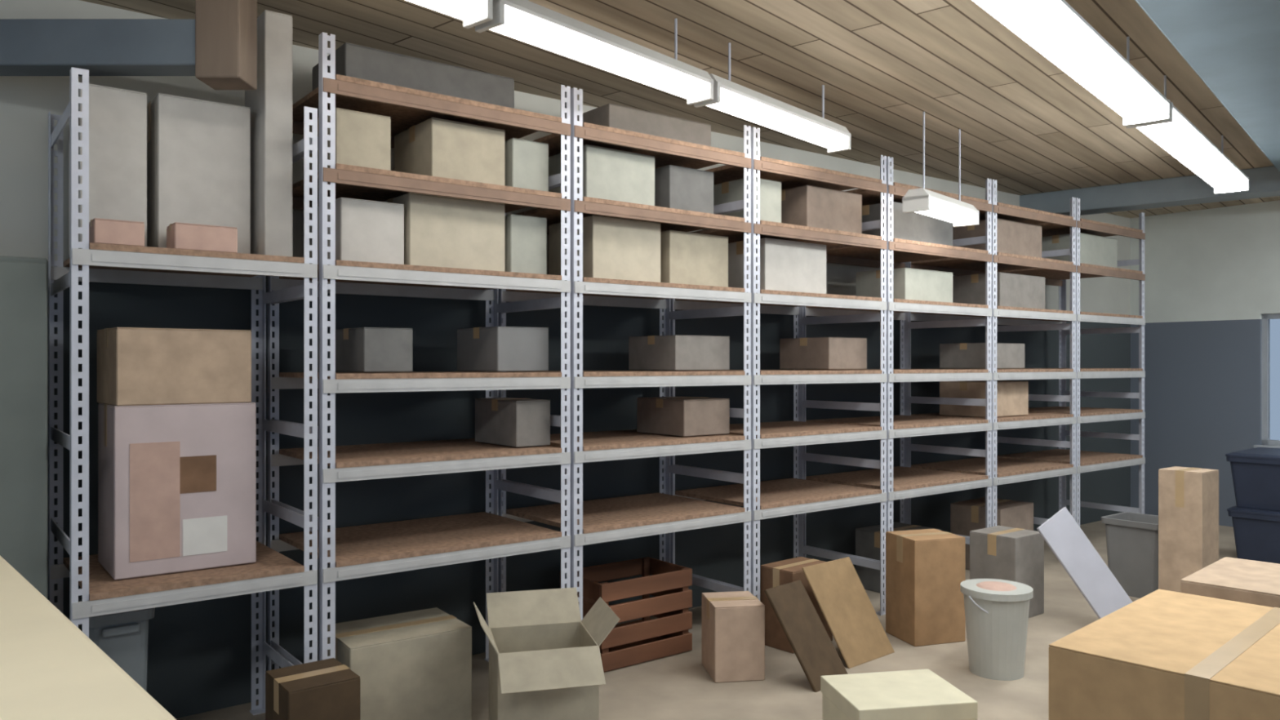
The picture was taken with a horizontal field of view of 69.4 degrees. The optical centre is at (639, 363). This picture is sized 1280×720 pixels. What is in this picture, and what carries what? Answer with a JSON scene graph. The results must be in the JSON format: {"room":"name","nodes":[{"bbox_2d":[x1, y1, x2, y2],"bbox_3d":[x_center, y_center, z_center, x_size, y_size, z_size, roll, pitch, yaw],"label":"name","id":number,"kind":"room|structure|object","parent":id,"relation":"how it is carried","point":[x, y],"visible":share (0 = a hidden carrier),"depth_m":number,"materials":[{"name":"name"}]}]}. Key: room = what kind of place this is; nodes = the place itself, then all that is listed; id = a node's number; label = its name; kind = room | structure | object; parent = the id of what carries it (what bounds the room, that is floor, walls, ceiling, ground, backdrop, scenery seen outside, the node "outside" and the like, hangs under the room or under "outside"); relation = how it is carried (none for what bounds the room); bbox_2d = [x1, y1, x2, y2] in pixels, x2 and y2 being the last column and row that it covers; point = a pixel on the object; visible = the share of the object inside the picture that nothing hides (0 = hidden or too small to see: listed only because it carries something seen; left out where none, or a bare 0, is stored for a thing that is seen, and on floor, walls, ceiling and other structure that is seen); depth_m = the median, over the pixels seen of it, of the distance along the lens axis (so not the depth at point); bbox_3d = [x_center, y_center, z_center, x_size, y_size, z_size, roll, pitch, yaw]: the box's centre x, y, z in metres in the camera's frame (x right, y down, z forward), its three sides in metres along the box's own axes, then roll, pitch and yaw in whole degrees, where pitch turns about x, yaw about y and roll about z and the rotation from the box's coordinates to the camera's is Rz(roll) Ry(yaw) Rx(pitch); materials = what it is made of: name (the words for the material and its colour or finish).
{"room":"warehouse storage room","nodes":[
{"label":"warehouse storage room","id":0,"kind":"room"},
{"bbox_2d":[0,0,1130,718],"bbox_3d":[-0.042,0.025,5.856,13.600,3.150,0.150,0,0,-38],"label":"wall","id":1,"kind":"structure","parent":0,"point":[199,653],"depth_m":5.03,"materials":[{"name":"paint"}]},
{"bbox_2d":[80,0,1279,217],"bbox_3d":[2.500,-1.600,4.500,19.000,0.100,17.000,0,0,0],"label":"ceiling","id":2,"kind":"structure","parent":0,"point":[1026,125],"depth_m":4.86,"materials":[{"name":"beige wood"}]},
{"bbox_2d":[195,0,257,89],"bbox_3d":[-1.538,-1.295,3.440,0.165,0.510,0.160,0,0,0],"label":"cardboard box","id":3,"kind":"object","parent":2,"relation":"hanging from","point":[226,30],"visible":1,"depth_m":3.36,"materials":[{"name":"brown cardboard"}]},
{"bbox_2d":[0,18,195,75],"bbox_3d":[-2.600,-1.175,3.440,2.000,0.170,0.140,0,0,0],"label":"beam","id":4,"kind":"structure","parent":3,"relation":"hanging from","point":[28,46],"depth_m":3.37,"materials":[{"name":"grey paint"}]},
{"bbox_2d":[406,0,493,28],"bbox_3d":[-0.990,-1.382,2.825,0.140,0.336,1.280,0,0,41],"label":"lamp","id":5,"kind":"object","parent":2,"relation":"hanging from","point":[473,13],"visible":1,"depth_m":3.22,"materials":[{"name":"white plastic"}]},
{"bbox_2d":[475,0,713,105],"bbox_3d":[-0.132,-1.382,3.816,0.140,0.336,1.280,0,0,41],"label":"lamp","id":6,"kind":"object","parent":2,"relation":"hanging from","point":[527,21],"visible":0.88,"depth_m":3.71,"materials":[{"name":"white plastic"}]},
{"bbox_2d":[693,42,851,153],"bbox_3d":[0.726,-1.382,4.806,0.140,0.336,1.280,0,0,41],"label":"lamp","id":7,"kind":"object","parent":2,"relation":"hanging from","point":[730,97],"visible":0.9,"depth_m":4.69,"materials":[{"name":"white plastic"}]},
{"bbox_2d":[902,111,979,226],"bbox_3d":[1.930,-1.237,5.900,0.170,0.626,0.800,0,0,41],"label":"lamp","id":8,"kind":"object","parent":2,"relation":"hanging from","point":[922,201],"visible":1,"depth_m":5.75,"materials":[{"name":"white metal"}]},
{"bbox_2d":[972,0,1170,126],"bbox_3d":[1.750,-1.382,3.733,0.210,0.336,2.460,0,0,41],"label":"lamp","id":9,"kind":"object","parent":2,"relation":"hanging from","point":[1053,28],"visible":1,"depth_m":3.68,"materials":[{"name":"white plastic"}]},
{"bbox_2d":[1019,165,1279,216],"bbox_3d":[4.191,-1.450,8.076,2.400,0.200,0.280,0,0,41],"label":"ceiling beam","id":10,"kind":"structure","parent":2,"relation":"attached to","point":[1264,182],"depth_m":7.82,"materials":[{"name":"blue paint"}]},
{"bbox_2d":[1126,75,1248,194],"bbox_3d":[3.388,-1.382,5.623,0.210,0.336,2.460,0,0,41],"label":"lamp","id":11,"kind":"object","parent":2,"relation":"hanging from","point":[1177,135],"visible":0.86,"depth_m":5.36,"materials":[{"name":"white plastic"}]},
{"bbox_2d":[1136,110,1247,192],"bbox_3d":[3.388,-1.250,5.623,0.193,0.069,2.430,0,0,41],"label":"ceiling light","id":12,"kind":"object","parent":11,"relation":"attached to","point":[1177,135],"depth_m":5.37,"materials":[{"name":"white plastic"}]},
{"bbox_2d":[175,520,1237,719],"bbox_3d":[2.500,1.650,4.500,19.000,0.100,17.000,0,0,0],"label":"floor","id":13,"kind":"structure","parent":0,"point":[677,686],"depth_m":4.66,"materials":[{"name":"beige concrete"}]},
{"bbox_2d":[0,255,47,599],"bbox_3d":[-2.529,0.615,3.188,0.780,1.970,0.580,0,0,-38],"label":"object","id":14,"kind":"object","parent":13,"relation":"on","point":[23,280],"visible":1,"depth_m":3.18,"materials":[{"name":"grey metal"}]},
{"bbox_2d":[0,555,176,719],"bbox_3d":[-1.356,1.025,1.233,1.063,1.150,1.950,0,0,-42],"label":"work table","id":15,"kind":"object","parent":13,"relation":"on","point":[51,669],"visible":1,"depth_m":1.35,"materials":[{"name":"beige laminate"}]},
{"bbox_2d":[78,595,155,691],"bbox_3d":[-2.021,1.258,3.544,0.235,0.684,0.388,0,0,-38],"label":"storage bin","id":16,"kind":"object","parent":13,"relation":"on","point":[123,637],"visible":0.44,"depth_m":3.42,"materials":[{"name":"plastic"}]},
{"bbox_2d":[48,66,317,715],"bbox_3d":[-1.851,0.290,3.732,0.850,2.620,0.768,0,0,-38],"label":"shelving unit","id":17,"kind":"object","parent":13,"relation":"on","point":[102,594],"visible":0.83,"depth_m":3.67,"materials":[{"name":"grey metal"}]},
{"bbox_2d":[68,83,146,256],"bbox_3d":[-2.071,-0.730,3.593,0.222,0.611,0.340,0,0,-38],"label":"carton","id":18,"kind":"object","parent":17,"relation":"on","point":[117,117],"visible":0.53,"depth_m":3.46,"materials":[{"name":"grey cardboard"}]},
{"bbox_2d":[88,217,144,246],"bbox_3d":[-1.902,-0.470,3.358,0.162,0.091,0.140,0,0,-38],"label":"carton","id":19,"kind":"object","parent":17,"relation":"on","point":[106,231],"visible":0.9,"depth_m":3.30,"materials":[{"name":"cardboard"}]},
{"bbox_2d":[97,402,256,580],"bbox_3d":[-1.856,0.475,3.708,0.502,0.641,0.402,0,0,-38],"label":"carton","id":20,"kind":"object","parent":17,"relation":"on","point":[177,482],"visible":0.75,"depth_m":3.54,"materials":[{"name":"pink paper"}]},
{"bbox_2d":[97,327,251,405],"bbox_3d":[-1.865,0.009,3.703,0.482,0.291,0.380,0,0,-40],"label":"carton","id":21,"kind":"object","parent":20,"relation":"on","point":[136,366],"visible":1,"depth_m":3.54,"materials":[{"name":"beige cardboard"}]},
{"bbox_2d":[146,93,250,253],"bbox_3d":[-1.831,-0.735,3.805,0.342,0.621,0.360,0,0,-38],"label":"carton","id":22,"kind":"object","parent":17,"relation":"on","point":[198,151],"visible":0.79,"depth_m":3.66,"materials":[{"name":"grey cardboard"}]},
{"bbox_2d":[166,222,237,253],"bbox_3d":[-1.679,-0.475,3.544,0.222,0.101,0.150,0,0,-38],"label":"carton","id":23,"kind":"object","parent":17,"relation":"on","point":[186,236],"visible":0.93,"depth_m":3.48,"materials":[{"name":"cardboard"}]},
{"bbox_2d":[244,9,292,256],"bbox_3d":[-1.556,-0.924,3.867,0.110,1.000,0.300,0,0,-38],"label":"carton","id":24,"kind":"object","parent":17,"relation":"on","point":[270,104],"visible":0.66,"depth_m":3.75,"materials":[{"name":"beige cardboard"}]},
{"bbox_2d":[265,657,360,719],"bbox_3d":[-1.215,1.374,3.430,0.262,0.451,0.280,0,0,-38],"label":"carton","id":25,"kind":"object","parent":13,"relation":"on","point":[327,689],"visible":1,"depth_m":3.36,"materials":[{"name":"brown cardboard"}]},
{"bbox_2d":[327,607,471,719],"bbox_3d":[-1.075,1.379,4.087,0.542,0.441,0.400,0,0,-35],"label":"carton","id":26,"kind":"object","parent":13,"relation":"on","point":[415,664],"visible":0.81,"depth_m":3.96,"materials":[{"name":"beige cardboard"}]},
{"bbox_2d":[267,31,570,670],"bbox_3d":[-1.033,0.135,4.366,1.196,2.930,0.768,0,0,-38],"label":"shelving unit","id":27,"kind":"object","parent":13,"relation":"on","point":[354,552],"visible":0.62,"depth_m":4.17,"materials":[{"name":"grey metal"}]},
{"bbox_2d":[309,107,391,176],"bbox_3d":[-1.297,-0.941,4.080,0.242,0.251,0.420,0,0,-38],"label":"carton","id":28,"kind":"object","parent":27,"relation":"on","point":[362,139],"visible":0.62,"depth_m":3.91,"materials":[{"name":"beige cardboard"}]},
{"bbox_2d":[309,197,404,264],"bbox_3d":[-1.265,-0.561,4.104,0.282,0.271,0.420,0,0,-38],"label":"carton","id":29,"kind":"object","parent":27,"relation":"on","point":[366,230],"visible":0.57,"depth_m":3.94,"materials":[{"name":"grey cardboard"}]},
{"bbox_2d":[335,327,412,372],"bbox_3d":[-1.210,-0.061,4.147,0.222,0.191,0.420,0,0,-38],"label":"carton","id":30,"kind":"object","parent":27,"relation":"on","point":[360,349],"visible":0.91,"depth_m":3.99,"materials":[{"name":"grey cardboard"}]},
{"bbox_2d":[312,42,514,108],"bbox_3d":[-1.040,-1.260,4.279,0.810,0.170,0.420,0,0,-38],"label":"carton","id":31,"kind":"object","parent":27,"relation":"on","point":[353,60],"visible":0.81,"depth_m":4.08,"materials":[{"name":"grey cardboard"}]},
{"bbox_2d":[384,192,504,271],"bbox_3d":[-0.947,-0.588,4.351,0.477,0.326,0.420,0,0,-38],"label":"carton","id":32,"kind":"object","parent":27,"relation":"on","point":[440,231],"visible":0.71,"depth_m":4.17,"materials":[{"name":"beige cardboard"}]},
{"bbox_2d":[394,117,504,185],"bbox_3d":[-0.906,-0.956,4.383,0.372,0.281,0.420,0,0,-38],"label":"carton","id":33,"kind":"object","parent":27,"relation":"on","point":[433,147],"visible":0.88,"depth_m":4.22,"materials":[{"name":"beige cardboard"}]},
{"bbox_2d":[457,326,548,371],"bbox_3d":[-0.680,-0.071,4.558,0.282,0.211,0.420,0,0,-38],"label":"carton","id":34,"kind":"object","parent":27,"relation":"on","point":[490,348],"visible":1,"depth_m":4.41,"materials":[{"name":"grey cardboard"}]},
{"bbox_2d":[475,397,550,447],"bbox_3d":[-0.637,0.284,4.591,0.192,0.221,0.420,0,0,-38],"label":"carton","id":35,"kind":"object","parent":27,"relation":"on","point":[514,422],"visible":1,"depth_m":4.46,"materials":[{"name":"grey cardboard"}]},
{"bbox_2d":[504,213,546,274],"bbox_3d":[-0.638,-0.566,4.552,0.202,0.281,0.360,0,0,-38],"label":"carton","id":36,"kind":"object","parent":27,"relation":"on","point":[525,236],"visible":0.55,"depth_m":4.40,"materials":[{"name":"grey cardboard"}]},
{"bbox_2d":[504,137,548,191],"bbox_3d":[-0.649,-0.941,4.582,0.202,0.251,0.420,0,0,-38],"label":"carton","id":37,"kind":"object","parent":27,"relation":"on","point":[526,162],"visible":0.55,"depth_m":4.40,"materials":[{"name":"grey cardboard"}]},
{"bbox_2d":[473,587,620,719],"bbox_3d":[-0.411,1.326,3.995,0.580,0.548,0.632,0,0,-15],"label":"carton","id":38,"kind":"object","parent":13,"relation":"on","point":[545,663],"visible":1,"depth_m":3.86,"materials":[{"name":"beige cardboard"}]},
{"bbox_2d":[497,87,751,620],"bbox_3d":[-0.079,0.135,5.106,1.196,2.930,0.768,0,0,-38],"label":"shelving unit","id":39,"kind":"object","parent":13,"relation":"on","point":[623,517],"visible":0.69,"depth_m":4.90,"materials":[{"name":"grey metal"}]},
{"bbox_2d":[548,144,654,205],"bbox_3d":[-0.222,-0.956,4.913,0.442,0.281,0.420,0,0,-38],"label":"carton","id":40,"kind":"object","parent":39,"relation":"on","point":[609,174],"visible":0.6,"depth_m":4.74,"materials":[{"name":"beige cardboard"}]},
{"bbox_2d":[548,215,660,282],"bbox_3d":[-0.191,-0.586,4.938,0.442,0.321,0.420,0,0,-38],"label":"carton","id":41,"kind":"object","parent":39,"relation":"on","point":[614,248],"visible":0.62,"depth_m":4.76,"materials":[{"name":"beige cardboard"}]},
{"bbox_2d":[577,103,711,146],"bbox_3d":[-0.009,-1.250,5.078,0.700,0.150,0.420,0,0,-38],"label":"carton","id":42,"kind":"object","parent":39,"relation":"on","point":[611,115],"visible":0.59,"depth_m":4.87,"materials":[{"name":"grey cardboard"}]},
{"bbox_2d":[628,334,729,370],"bbox_3d":[0.221,-0.061,5.256,0.402,0.191,0.420,0,0,-38],"label":"carton","id":43,"kind":"object","parent":39,"relation":"on","point":[675,352],"visible":1,"depth_m":5.10,"materials":[{"name":"grey cardboard"}]},
{"bbox_2d":[636,396,729,436],"bbox_3d":[0.244,0.294,5.274,0.342,0.201,0.420,0,0,-38],"label":"carton","id":44,"kind":"object","parent":39,"relation":"on","point":[682,416],"visible":1,"depth_m":5.13,"materials":[{"name":"brown cardboard"}]},
{"bbox_2d":[654,164,713,213],"bbox_3d":[0.157,-0.941,5.207,0.322,0.251,0.420,0,0,-38],"label":"carton","id":45,"kind":"object","parent":39,"relation":"on","point":[676,187],"visible":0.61,"depth_m":5.02,"materials":[{"name":"grey cardboard"}]},
{"bbox_2d":[660,230,728,287],"bbox_3d":[0.201,-0.571,5.241,0.432,0.291,0.420,0,0,-38],"label":"carton","id":46,"kind":"object","parent":39,"relation":"on","point":[686,258],"visible":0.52,"depth_m":5.05,"materials":[{"name":"beige cardboard"}]},
{"bbox_2d":[560,556,692,671],"bbox_3d":[-0.075,1.370,5.115,0.620,0.460,0.400,0,0,-38],"label":"wooden crate","id":47,"kind":"object","parent":13,"relation":"on","point":[646,639],"visible":0.59,"depth_m":5.00,"materials":[{"name":"red wood"}]},
{"bbox_2d":[702,591,764,683],"bbox_3d":[0.480,1.409,4.800,0.262,0.381,0.300,0,0,-9],"label":"carton","id":48,"kind":"object","parent":13,"relation":"on","point":[733,623],"visible":1,"depth_m":4.66,"materials":[{"name":"beige cardboard"}]},
{"bbox_2d":[670,126,886,615],"bbox_3d":[0.876,0.135,5.846,1.196,2.930,0.768,0,0,-38],"label":"shelving unit","id":49,"kind":"object","parent":13,"relation":"on","point":[798,495],"visible":0.67,"depth_m":5.68,"materials":[{"name":"grey metal"}]},
{"bbox_2d":[702,177,781,230],"bbox_3d":[0.608,-0.946,5.556,0.262,0.261,0.420,0,0,-38],"label":"carton","id":50,"kind":"object","parent":49,"relation":"on","point":[770,190],"visible":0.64,"depth_m":5.42,"materials":[{"name":"beige cardboard"}]},
{"bbox_2d":[728,237,826,293],"bbox_3d":[0.813,-0.581,5.715,0.542,0.311,0.420,0,0,-38],"label":"carton","id":51,"kind":"object","parent":49,"relation":"on","point":[786,265],"visible":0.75,"depth_m":5.55,"materials":[{"name":"white cardboard"}]},
{"bbox_2d":[781,185,862,233],"bbox_3d":[1.090,-0.951,5.930,0.522,0.271,0.420,0,0,-38],"label":"carton","id":52,"kind":"object","parent":49,"relation":"on","point":[809,206],"visible":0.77,"depth_m":5.73,"materials":[{"name":"brown cardboard"}]},
{"bbox_2d":[779,337,866,369],"bbox_3d":[1.189,-0.066,6.006,0.372,0.201,0.420,0,0,-38],"label":"carton","id":53,"kind":"object","parent":49,"relation":"on","point":[820,353],"visible":1,"depth_m":5.86,"materials":[{"name":"brown cardboard"}]},
{"bbox_2d":[760,556,832,653],"bbox_3d":[0.900,1.374,5.310,0.362,0.451,0.240,0,0,-41],"label":"carton","id":54,"kind":"object","parent":13,"relation":"on","point":[779,573],"visible":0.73,"depth_m":5.22,"materials":[{"name":"brown cardboard"}]},
{"bbox_2d":[764,580,848,692],"bbox_3d":[0.846,1.369,4.677,0.370,0.475,0.267,0,0,-45],"label":"leaning board","id":55,"kind":"object","parent":13,"relation":"on","point":[817,656],"visible":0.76,"depth_m":4.66,"materials":[{"name":"brown cardboard"}]},
{"bbox_2d":[801,556,894,668],"bbox_3d":[1.144,1.353,5.068,0.485,0.502,0.265,0,0,-41],"label":"cardboard sheet","id":56,"kind":"object","parent":13,"relation":"on","point":[860,637],"visible":1,"depth_m":5.05,"materials":[{"name":"brown cardboard"}]},
{"bbox_2d":[803,156,991,561],"bbox_3d":[1.831,0.135,6.587,1.196,2.930,0.768,0,0,-38],"label":"shelving unit","id":57,"kind":"object","parent":13,"relation":"on","point":[904,482],"visible":0.61,"depth_m":6.48,"materials":[{"name":"grey metal"}]},
{"bbox_2d":[855,267,952,302],"bbox_3d":[1.868,-0.536,6.533,0.552,0.221,0.420,0,0,-38],"label":"carton","id":58,"kind":"object","parent":57,"relation":"on","point":[908,283],"visible":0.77,"depth_m":6.38,"materials":[{"name":"white cardboard"}]},
{"bbox_2d":[862,201,952,245],"bbox_3d":[1.809,-0.946,6.487,0.702,0.261,0.420,0,0,-38],"label":"carton","id":59,"kind":"object","parent":57,"relation":"on","point":[913,226],"visible":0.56,"depth_m":6.27,"materials":[{"name":"grey cardboard"}]},
{"bbox_2d":[855,521,941,592],"bbox_3d":[1.845,1.389,6.604,0.462,0.421,0.400,0,0,-38],"label":"carton","id":60,"kind":"object","parent":13,"relation":"on","point":[867,538],"visible":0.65,"depth_m":6.55,"materials":[{"name":"cardboard"}]},
{"bbox_2d":[820,669,977,719],"bbox_3d":[1.080,1.484,3.900,0.512,0.232,0.412,0,0,-10],"label":"lidded box","id":61,"kind":"object","parent":13,"relation":"on","point":[917,694],"visible":1,"depth_m":3.83,"materials":[{"name":"beige cardboard"}]},
{"bbox_2d":[885,528,965,646],"bbox_3d":[1.670,1.299,5.420,0.342,0.601,0.300,0,0,-18],"label":"carton","id":62,"kind":"object","parent":13,"relation":"on","point":[925,568],"visible":1,"depth_m":5.29,"materials":[{"name":"brown cardboard"}]},
{"bbox_2d":[950,497,1033,569],"bbox_3d":[2.782,1.349,7.305,0.522,0.501,0.420,0,0,-41],"label":"carton","id":63,"kind":"object","parent":13,"relation":"on","point":[966,516],"visible":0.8,"depth_m":7.19,"materials":[{"name":"brown cardboard"}]},
{"bbox_2d":[909,179,1075,537],"bbox_3d":[2.786,0.135,7.327,1.196,2.930,0.768,0,0,-38],"label":"shelving unit","id":64,"kind":"object","parent":13,"relation":"on","point":[1004,471],"visible":0.53,"depth_m":7.20,"materials":[{"name":"grey metal"}]},
{"bbox_2d":[939,342,1024,368],"bbox_3d":[2.639,-0.061,7.131,0.502,0.191,0.420,0,0,-38],"label":"carton","id":65,"kind":"object","parent":64,"relation":"on","point":[962,355],"visible":0.85,"depth_m":6.99,"materials":[{"name":"grey cardboard"}]},
{"bbox_2d":[939,380,1028,417],"bbox_3d":[2.659,0.264,7.146,0.552,0.261,0.420,0,0,-38],"label":"carton","id":66,"kind":"object","parent":64,"relation":"on","point":[1012,397],"visible":0.87,"depth_m":7.00,"materials":[{"name":"beige cardboard"}]},
{"bbox_2d":[952,217,1041,257],"bbox_3d":[2.777,-0.951,7.238,0.652,0.271,0.420,0,0,-38],"label":"carton","id":67,"kind":"object","parent":64,"relation":"on","point":[1015,237],"visible":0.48,"depth_m":7.05,"materials":[{"name":"brown cardboard"}]},
{"bbox_2d":[952,271,1044,309],"bbox_3d":[2.817,-0.556,7.269,0.652,0.261,0.420,0,0,-38],"label":"carton","id":68,"kind":"object","parent":64,"relation":"on","point":[1013,290],"visible":0.8,"depth_m":7.09,"materials":[{"name":"grey cardboard"}]},
{"bbox_2d":[960,578,1033,680],"bbox_3d":[1.850,1.370,4.800,0.365,0.460,0.354,0,0,-23],"label":"bucket","id":69,"kind":"object","parent":13,"relation":"on","point":[997,611],"visible":1,"depth_m":4.68,"materials":[{"name":"white plastic"}]},
{"bbox_2d":[969,525,1044,617],"bbox_3d":[2.360,1.339,5.950,0.342,0.521,0.320,0,0,-38],"label":"carton","id":70,"kind":"object","parent":13,"relation":"on","point":[997,552],"visible":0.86,"depth_m":5.85,"materials":[{"name":"grey cardboard"}]},
{"bbox_2d":[996,197,1145,526],"bbox_3d":[3.740,0.135,8.067,1.196,2.930,0.768,0,0,-38],"label":"shelving unit","id":71,"kind":"object","parent":13,"relation":"on","point":[1086,461],"visible":0.59,"depth_m":8.10,"materials":[{"name":"grey metal"}]},
{"bbox_2d":[1041,232,1117,267],"bbox_3d":[3.765,-0.951,8.004,0.652,0.271,0.420,0,0,-38],"label":"carton","id":72,"kind":"object","parent":71,"relation":"on","point":[1095,250],"visible":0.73,"depth_m":7.81,"materials":[{"name":"grey cardboard"}]},
{"bbox_2d":[1036,506,1132,618],"bbox_3d":[2.707,1.242,5.601,0.569,0.723,0.133,0,0,18],"label":"sheet","id":73,"kind":"object","parent":13,"relation":"on","point":[1095,580],"visible":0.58,"depth_m":5.59,"materials":[{"name":"white"}]},
{"bbox_2d":[1101,511,1158,598],"bbox_3d":[3.500,1.338,6.450,0.395,0.524,0.408,0,0,-38],"label":"storage bin","id":74,"kind":"object","parent":13,"relation":"on","point":[1131,538],"visible":0.56,"depth_m":6.34,"materials":[{"name":"grey plastic"}]},
{"bbox_2d":[1048,589,1279,719],"bbox_3d":[1.874,1.224,2.857,1.002,0.751,0.800,0,0,-44],"label":"carton","id":75,"kind":"object","parent":13,"relation":"on","point":[1163,655],"visible":1,"depth_m":2.73,"materials":[{"name":"brown cardboard"}]},
{"bbox_2d":[1158,466,1218,592],"bbox_3d":[3.530,1.139,5.950,0.262,0.921,0.260,0,0,-38],"label":"carton","id":76,"kind":"object","parent":13,"relation":"on","point":[1188,497],"visible":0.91,"depth_m":5.87,"materials":[{"name":"beige cardboard"}]},
{"bbox_2d":[1180,556,1279,608],"bbox_3d":[2.596,1.219,3.532,0.622,0.761,0.780,0,0,-44],"label":"carton","id":77,"kind":"object","parent":13,"relation":"on","point":[1231,579],"visible":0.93,"depth_m":3.57,"materials":[{"name":"beige cardboard"}]},
{"bbox_2d":[1226,505,1279,564],"bbox_3d":[5.150,1.373,7.450,0.795,0.455,0.548,0,0,-44],"label":"storage bin","id":78,"kind":"object","parent":13,"relation":"on","point":[1256,531],"visible":0.77,"depth_m":7.26,"materials":[{"name":"blue plastic"}]},
{"bbox_2d":[1225,447,1279,511],"bbox_3d":[5.150,0.925,7.450,0.795,0.435,0.548,0,0,-41],"label":"storage bin","id":79,"kind":"object","parent":78,"relation":"on","point":[1255,472],"visible":1,"depth_m":7.27,"materials":[{"name":"blue plastic"}]},
{"bbox_2d":[1130,200,1279,526],"bbox_3d":[7.384,0.025,7.171,0.150,3.150,6.870,0,0,-38],"label":"wall","id":80,"kind":"structure","parent":0,"point":[1211,274],"depth_m":9.28,"materials":[{"name":"paint"}]},
{"bbox_2d":[1253,313,1279,448],"bbox_3d":[6.405,0.165,8.336,0.150,1.290,1.490,0,0,-38],"label":"window","id":81,"kind":"structure","parent":80,"relation":"in","point":[1270,322],"depth_m":8.86,"materials":[{"name":"paint"}]},
{"bbox_2d":[1135,0,1279,172],"bbox_3d":[4.077,-1.480,2.432,4.780,0.140,11.600,0,0,41],"label":"ceiling","id":82,"kind":"structure","parent":0,"point":[1233,46],"depth_m":4.14,"materials":[{"name":"blue paint"}]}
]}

